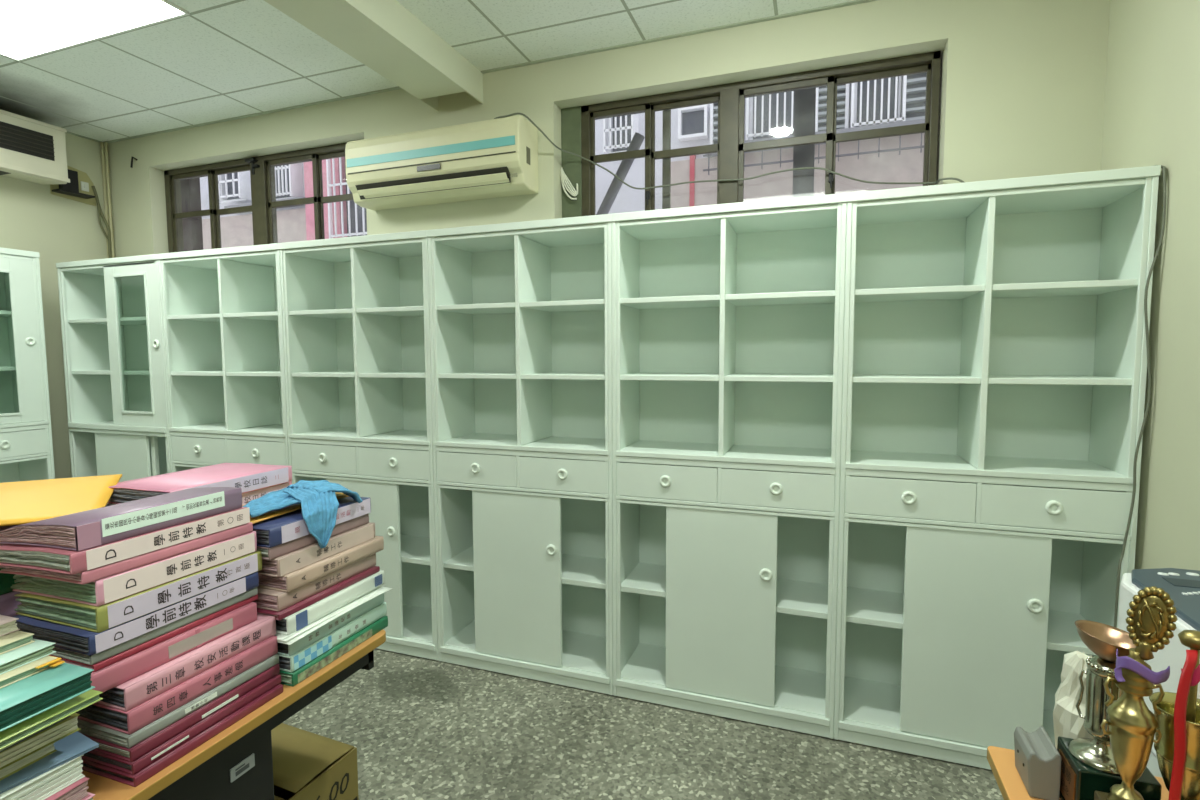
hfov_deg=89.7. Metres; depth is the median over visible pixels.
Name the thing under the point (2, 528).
ring binder
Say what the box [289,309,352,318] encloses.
shelf
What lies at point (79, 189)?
switch panel
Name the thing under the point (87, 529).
ring binder
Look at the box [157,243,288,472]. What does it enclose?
storage cabinet
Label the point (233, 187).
grille
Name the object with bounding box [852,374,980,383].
shelf
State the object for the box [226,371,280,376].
shelf
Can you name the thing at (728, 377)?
shelf
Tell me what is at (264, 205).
window
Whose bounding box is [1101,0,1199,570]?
wall
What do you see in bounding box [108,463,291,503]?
ring binder
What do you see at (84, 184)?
switch
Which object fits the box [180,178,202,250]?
screen
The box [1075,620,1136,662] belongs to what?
bowl
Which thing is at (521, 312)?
storage cabinet
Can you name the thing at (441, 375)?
shelf
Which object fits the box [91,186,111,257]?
cable
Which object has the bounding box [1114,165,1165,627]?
power cable
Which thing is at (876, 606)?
shelf
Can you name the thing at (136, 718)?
ring binder
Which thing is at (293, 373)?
shelf
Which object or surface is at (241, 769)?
print
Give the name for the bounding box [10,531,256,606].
ring binder
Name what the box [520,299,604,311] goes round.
shelf
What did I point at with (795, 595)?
shelf
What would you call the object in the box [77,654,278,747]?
ring binder
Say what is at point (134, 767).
ring binder
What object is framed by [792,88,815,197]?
post
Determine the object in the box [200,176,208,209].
grille
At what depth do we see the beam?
2.64 m
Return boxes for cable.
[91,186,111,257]
[494,112,963,189]
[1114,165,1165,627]
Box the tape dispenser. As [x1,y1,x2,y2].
[1014,726,1060,799]
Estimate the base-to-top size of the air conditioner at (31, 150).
0.344 m
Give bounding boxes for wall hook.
[130,157,137,167]
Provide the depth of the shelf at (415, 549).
3.13 m
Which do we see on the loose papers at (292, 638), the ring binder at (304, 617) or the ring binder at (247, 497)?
the ring binder at (304, 617)
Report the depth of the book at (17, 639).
0.98 m
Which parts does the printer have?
control panel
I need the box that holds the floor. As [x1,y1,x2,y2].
[283,649,1003,799]
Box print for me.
[235,763,248,775]
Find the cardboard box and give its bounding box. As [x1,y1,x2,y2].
[271,723,358,799]
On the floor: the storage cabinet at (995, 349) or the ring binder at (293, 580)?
the storage cabinet at (995, 349)
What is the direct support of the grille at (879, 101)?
attached to the apartment building
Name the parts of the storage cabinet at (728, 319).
knob, drawer, sliding door, knob, knob, drawer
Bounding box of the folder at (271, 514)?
[242,492,347,523]
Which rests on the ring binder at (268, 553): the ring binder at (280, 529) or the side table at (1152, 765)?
the ring binder at (280, 529)
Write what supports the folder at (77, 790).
on the booklet at (89, 793)
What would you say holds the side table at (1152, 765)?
on the floor
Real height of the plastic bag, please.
0.217 m
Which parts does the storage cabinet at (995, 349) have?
knob, drawer, sliding door, knob, drawer, knob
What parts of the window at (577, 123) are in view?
sash, sash, post, sash, sash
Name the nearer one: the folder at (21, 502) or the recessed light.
the folder at (21, 502)
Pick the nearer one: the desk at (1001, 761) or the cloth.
the desk at (1001, 761)
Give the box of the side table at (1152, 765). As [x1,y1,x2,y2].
[1110,743,1161,776]
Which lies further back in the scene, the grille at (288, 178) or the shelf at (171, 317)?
the grille at (288, 178)
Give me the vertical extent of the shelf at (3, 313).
0.022 m
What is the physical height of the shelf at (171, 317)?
0.021 m
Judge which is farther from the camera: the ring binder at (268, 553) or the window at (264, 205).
the window at (264, 205)
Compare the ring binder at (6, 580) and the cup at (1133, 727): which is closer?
the cup at (1133, 727)
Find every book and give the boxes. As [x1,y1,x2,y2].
[0,615,19,636]
[0,631,34,654]
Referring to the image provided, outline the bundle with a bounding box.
[560,167,577,199]
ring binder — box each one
[0,487,241,550]
[0,507,249,574]
[0,522,252,584]
[0,524,21,530]
[0,568,19,594]
[0,591,22,616]
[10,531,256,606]
[13,572,258,655]
[14,550,261,632]
[49,595,257,671]
[50,587,257,664]
[76,636,277,734]
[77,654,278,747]
[81,664,279,761]
[81,674,280,774]
[81,684,282,786]
[91,602,256,691]
[96,613,275,710]
[106,481,291,505]
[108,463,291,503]
[252,553,375,611]
[253,496,370,547]
[257,513,368,559]
[257,522,374,576]
[257,566,379,619]
[258,536,383,591]
[276,570,384,634]
[277,593,383,655]
[278,602,386,671]
[279,616,387,686]
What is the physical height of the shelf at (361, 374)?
0.021 m
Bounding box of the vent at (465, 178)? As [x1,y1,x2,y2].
[355,167,510,199]
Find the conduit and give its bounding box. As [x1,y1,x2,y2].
[100,142,114,257]
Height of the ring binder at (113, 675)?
0.040 m
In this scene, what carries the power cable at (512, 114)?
hanging from the air conditioner at (494, 158)
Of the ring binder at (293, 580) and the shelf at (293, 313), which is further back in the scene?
the shelf at (293, 313)
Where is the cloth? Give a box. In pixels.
[242,480,362,548]
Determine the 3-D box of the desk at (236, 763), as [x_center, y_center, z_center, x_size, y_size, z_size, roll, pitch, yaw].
[-1.242,1.046,1.123,0.876,0.740,1.512,1,5,20]
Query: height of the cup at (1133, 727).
0.180 m
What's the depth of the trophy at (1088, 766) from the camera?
0.96 m
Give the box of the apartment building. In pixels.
[200,72,925,249]
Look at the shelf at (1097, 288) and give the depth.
2.04 m
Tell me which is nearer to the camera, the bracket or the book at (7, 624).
the book at (7, 624)
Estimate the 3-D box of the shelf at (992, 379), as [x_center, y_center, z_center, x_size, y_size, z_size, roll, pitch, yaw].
[1.591,-0.073,2.169,0.416,0.021,0.337,1,5,20]
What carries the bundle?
hanging from the wall at (1023, 82)
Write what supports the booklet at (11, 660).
on the booklet at (8, 678)
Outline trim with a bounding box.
[65,0,876,142]
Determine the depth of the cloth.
1.50 m
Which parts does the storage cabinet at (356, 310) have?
knob, drawer, sliding door, knob, knob, drawer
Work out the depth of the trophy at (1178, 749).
0.84 m
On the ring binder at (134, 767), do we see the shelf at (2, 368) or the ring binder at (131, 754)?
the ring binder at (131, 754)
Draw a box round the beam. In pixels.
[264,0,482,110]
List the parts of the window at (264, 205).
sash, sash, post, sash, sash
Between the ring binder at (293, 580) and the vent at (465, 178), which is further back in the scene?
the vent at (465, 178)
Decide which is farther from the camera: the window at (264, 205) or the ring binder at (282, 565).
the window at (264, 205)
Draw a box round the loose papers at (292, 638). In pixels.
[273,586,392,644]
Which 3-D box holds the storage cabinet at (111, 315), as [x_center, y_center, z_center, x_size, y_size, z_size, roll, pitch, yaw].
[-2.851,0.184,3.794,0.900,2.064,0.370,1,5,20]
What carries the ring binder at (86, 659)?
on the ring binder at (143, 646)
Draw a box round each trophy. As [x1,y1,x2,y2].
[1057,620,1161,799]
[1094,586,1177,799]
[1149,630,1199,799]
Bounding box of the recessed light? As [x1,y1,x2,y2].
[0,0,189,61]
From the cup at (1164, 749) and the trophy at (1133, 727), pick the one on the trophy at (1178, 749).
the cup at (1164, 749)
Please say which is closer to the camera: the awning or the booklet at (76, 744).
the booklet at (76, 744)
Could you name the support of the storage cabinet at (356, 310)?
on the floor
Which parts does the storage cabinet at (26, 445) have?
knob, sliding door, drawer, knob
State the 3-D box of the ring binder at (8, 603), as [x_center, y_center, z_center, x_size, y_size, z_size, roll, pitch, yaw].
[-1.413,0.451,1.357,0.242,0.058,0.320,1,5,20]
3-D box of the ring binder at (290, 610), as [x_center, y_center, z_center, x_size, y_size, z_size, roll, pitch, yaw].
[-0.779,0.476,1.556,0.242,0.014,0.330,1,5,20]
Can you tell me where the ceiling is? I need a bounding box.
[0,0,855,141]
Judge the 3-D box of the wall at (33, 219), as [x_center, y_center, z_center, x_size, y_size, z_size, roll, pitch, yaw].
[-4.526,-0.097,1.581,0.150,2.980,5.900,1,5,20]
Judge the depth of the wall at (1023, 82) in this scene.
2.72 m
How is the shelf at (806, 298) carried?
attached to the storage cabinet at (728, 319)
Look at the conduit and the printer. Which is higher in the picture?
the conduit
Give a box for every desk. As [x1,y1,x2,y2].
[81,630,385,799]
[987,746,1168,799]
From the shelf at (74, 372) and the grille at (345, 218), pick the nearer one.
the shelf at (74, 372)
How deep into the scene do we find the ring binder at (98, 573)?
1.11 m
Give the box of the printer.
[1118,568,1199,756]
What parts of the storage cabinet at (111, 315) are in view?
sliding door, sliding door, knob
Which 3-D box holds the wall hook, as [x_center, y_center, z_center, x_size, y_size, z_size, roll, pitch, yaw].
[-3.163,-1.610,4.096,0.020,0.075,0.041,1,5,20]
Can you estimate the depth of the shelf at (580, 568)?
2.90 m
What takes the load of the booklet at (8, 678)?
on the folder at (24, 699)
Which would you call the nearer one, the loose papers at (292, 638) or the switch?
the loose papers at (292, 638)
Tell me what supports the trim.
attached to the wall at (1023, 82)
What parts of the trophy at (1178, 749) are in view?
stem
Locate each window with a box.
[164,143,353,252]
[561,51,940,217]
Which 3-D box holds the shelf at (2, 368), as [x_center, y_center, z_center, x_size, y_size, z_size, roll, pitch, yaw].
[-3.671,-0.164,3.292,0.266,0.022,0.863,1,5,20]
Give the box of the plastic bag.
[1053,651,1093,748]
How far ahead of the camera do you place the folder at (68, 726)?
0.94 m
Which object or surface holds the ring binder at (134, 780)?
on the desk at (236, 763)
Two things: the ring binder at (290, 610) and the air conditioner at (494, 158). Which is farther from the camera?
the air conditioner at (494, 158)
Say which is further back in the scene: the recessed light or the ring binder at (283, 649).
the recessed light
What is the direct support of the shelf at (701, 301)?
attached to the storage cabinet at (728, 319)
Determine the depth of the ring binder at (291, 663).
1.49 m
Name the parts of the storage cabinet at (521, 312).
knob, drawer, sliding door, knob, knob, drawer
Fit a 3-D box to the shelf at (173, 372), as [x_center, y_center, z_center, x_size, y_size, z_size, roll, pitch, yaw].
[-2.210,-0.159,3.541,0.426,0.021,0.337,1,5,20]
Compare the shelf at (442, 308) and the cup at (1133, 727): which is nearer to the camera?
the cup at (1133, 727)
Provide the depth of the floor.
2.28 m
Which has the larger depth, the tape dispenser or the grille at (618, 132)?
the grille at (618, 132)
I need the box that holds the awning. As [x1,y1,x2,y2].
[180,85,826,179]
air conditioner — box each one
[0,109,69,184]
[345,115,537,210]
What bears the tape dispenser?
on the desk at (1001, 761)
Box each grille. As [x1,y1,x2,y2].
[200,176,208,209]
[218,171,251,202]
[275,163,302,197]
[326,157,366,238]
[603,114,638,153]
[746,88,817,139]
[850,75,906,127]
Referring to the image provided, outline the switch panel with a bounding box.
[50,165,95,205]
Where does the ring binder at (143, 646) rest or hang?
on the ring binder at (113, 675)
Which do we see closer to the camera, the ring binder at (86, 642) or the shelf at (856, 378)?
the ring binder at (86, 642)
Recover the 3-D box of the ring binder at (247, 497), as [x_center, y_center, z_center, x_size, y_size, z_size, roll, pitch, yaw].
[-1.038,0.257,1.579,0.258,0.042,0.331,1,5,20]
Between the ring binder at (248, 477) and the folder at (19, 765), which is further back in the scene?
the ring binder at (248, 477)
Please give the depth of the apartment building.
6.17 m
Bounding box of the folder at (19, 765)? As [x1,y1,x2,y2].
[0,743,56,780]
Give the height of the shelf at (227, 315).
0.021 m
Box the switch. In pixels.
[81,181,88,191]
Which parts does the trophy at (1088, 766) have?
handle, handle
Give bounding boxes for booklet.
[0,639,55,674]
[0,655,64,688]
[0,731,98,793]
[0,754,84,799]
[84,792,94,799]
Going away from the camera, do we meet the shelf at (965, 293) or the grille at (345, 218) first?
the shelf at (965, 293)
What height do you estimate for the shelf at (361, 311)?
0.021 m
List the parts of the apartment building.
railing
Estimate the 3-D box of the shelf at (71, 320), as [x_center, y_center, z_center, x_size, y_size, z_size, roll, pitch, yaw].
[-2.849,-0.492,3.757,0.863,0.021,0.319,1,5,20]
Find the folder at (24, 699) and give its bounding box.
[0,663,94,731]
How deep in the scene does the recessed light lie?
2.66 m
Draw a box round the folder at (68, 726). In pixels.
[0,713,80,769]
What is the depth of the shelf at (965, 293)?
2.20 m
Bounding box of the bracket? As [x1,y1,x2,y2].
[596,132,644,214]
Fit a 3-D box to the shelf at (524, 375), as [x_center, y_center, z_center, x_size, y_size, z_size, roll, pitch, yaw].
[-0.101,-0.111,2.780,0.416,0.021,0.337,1,5,20]
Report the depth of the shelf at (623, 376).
2.49 m
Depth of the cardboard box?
1.71 m
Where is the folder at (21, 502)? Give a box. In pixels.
[0,474,121,525]
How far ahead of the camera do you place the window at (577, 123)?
2.88 m
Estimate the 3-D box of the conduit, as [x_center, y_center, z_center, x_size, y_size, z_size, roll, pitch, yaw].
[-3.424,-1.245,4.205,0.056,1.070,0.027,1,5,20]
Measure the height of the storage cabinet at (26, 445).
2.109 m
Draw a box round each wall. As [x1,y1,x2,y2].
[0,133,108,478]
[104,0,1109,257]
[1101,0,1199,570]
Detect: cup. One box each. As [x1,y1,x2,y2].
[1106,691,1157,799]
[1149,692,1199,799]
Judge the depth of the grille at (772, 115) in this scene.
5.92 m
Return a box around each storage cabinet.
[0,247,54,482]
[56,254,170,481]
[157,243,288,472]
[279,230,437,660]
[427,214,612,694]
[611,193,847,738]
[834,165,1160,769]
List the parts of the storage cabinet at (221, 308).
knob, drawer, knob, drawer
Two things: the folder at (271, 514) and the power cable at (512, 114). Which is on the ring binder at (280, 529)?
the folder at (271, 514)
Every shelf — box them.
[0,310,10,316]
[0,366,15,370]
[68,317,146,324]
[72,370,149,374]
[168,314,219,321]
[171,370,222,375]
[223,311,277,320]
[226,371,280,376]
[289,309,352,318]
[291,371,354,376]
[356,306,423,316]
[358,371,424,377]
[400,535,429,564]
[437,302,514,313]
[438,372,515,378]
[443,546,605,588]
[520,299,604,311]
[521,372,604,379]
[620,295,719,308]
[620,373,718,380]
[621,562,827,618]
[724,373,832,381]
[725,290,834,305]
[846,587,1096,655]
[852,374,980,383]
[854,285,984,302]
[988,375,1131,384]
[992,279,1138,297]
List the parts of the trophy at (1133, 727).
handle, lid, handle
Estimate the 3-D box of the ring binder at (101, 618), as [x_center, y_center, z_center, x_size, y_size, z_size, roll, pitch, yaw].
[-0.930,0.370,1.245,0.243,0.044,0.330,1,5,20]
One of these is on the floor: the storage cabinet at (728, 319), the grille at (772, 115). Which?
the storage cabinet at (728, 319)
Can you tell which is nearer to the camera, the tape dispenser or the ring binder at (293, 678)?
the tape dispenser
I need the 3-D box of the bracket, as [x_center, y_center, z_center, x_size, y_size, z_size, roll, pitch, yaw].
[0.108,-0.282,4.098,0.393,2.935,0.070,1,5,20]
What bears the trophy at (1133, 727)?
on the desk at (1001, 761)
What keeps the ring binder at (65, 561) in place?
on the ring binder at (98, 573)
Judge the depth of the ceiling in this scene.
2.97 m
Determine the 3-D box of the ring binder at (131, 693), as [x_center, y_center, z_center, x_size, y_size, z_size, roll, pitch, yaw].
[-0.900,0.519,1.258,0.242,0.042,0.316,1,5,20]
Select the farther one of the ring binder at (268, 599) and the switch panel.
the switch panel
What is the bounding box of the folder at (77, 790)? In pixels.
[45,777,90,799]

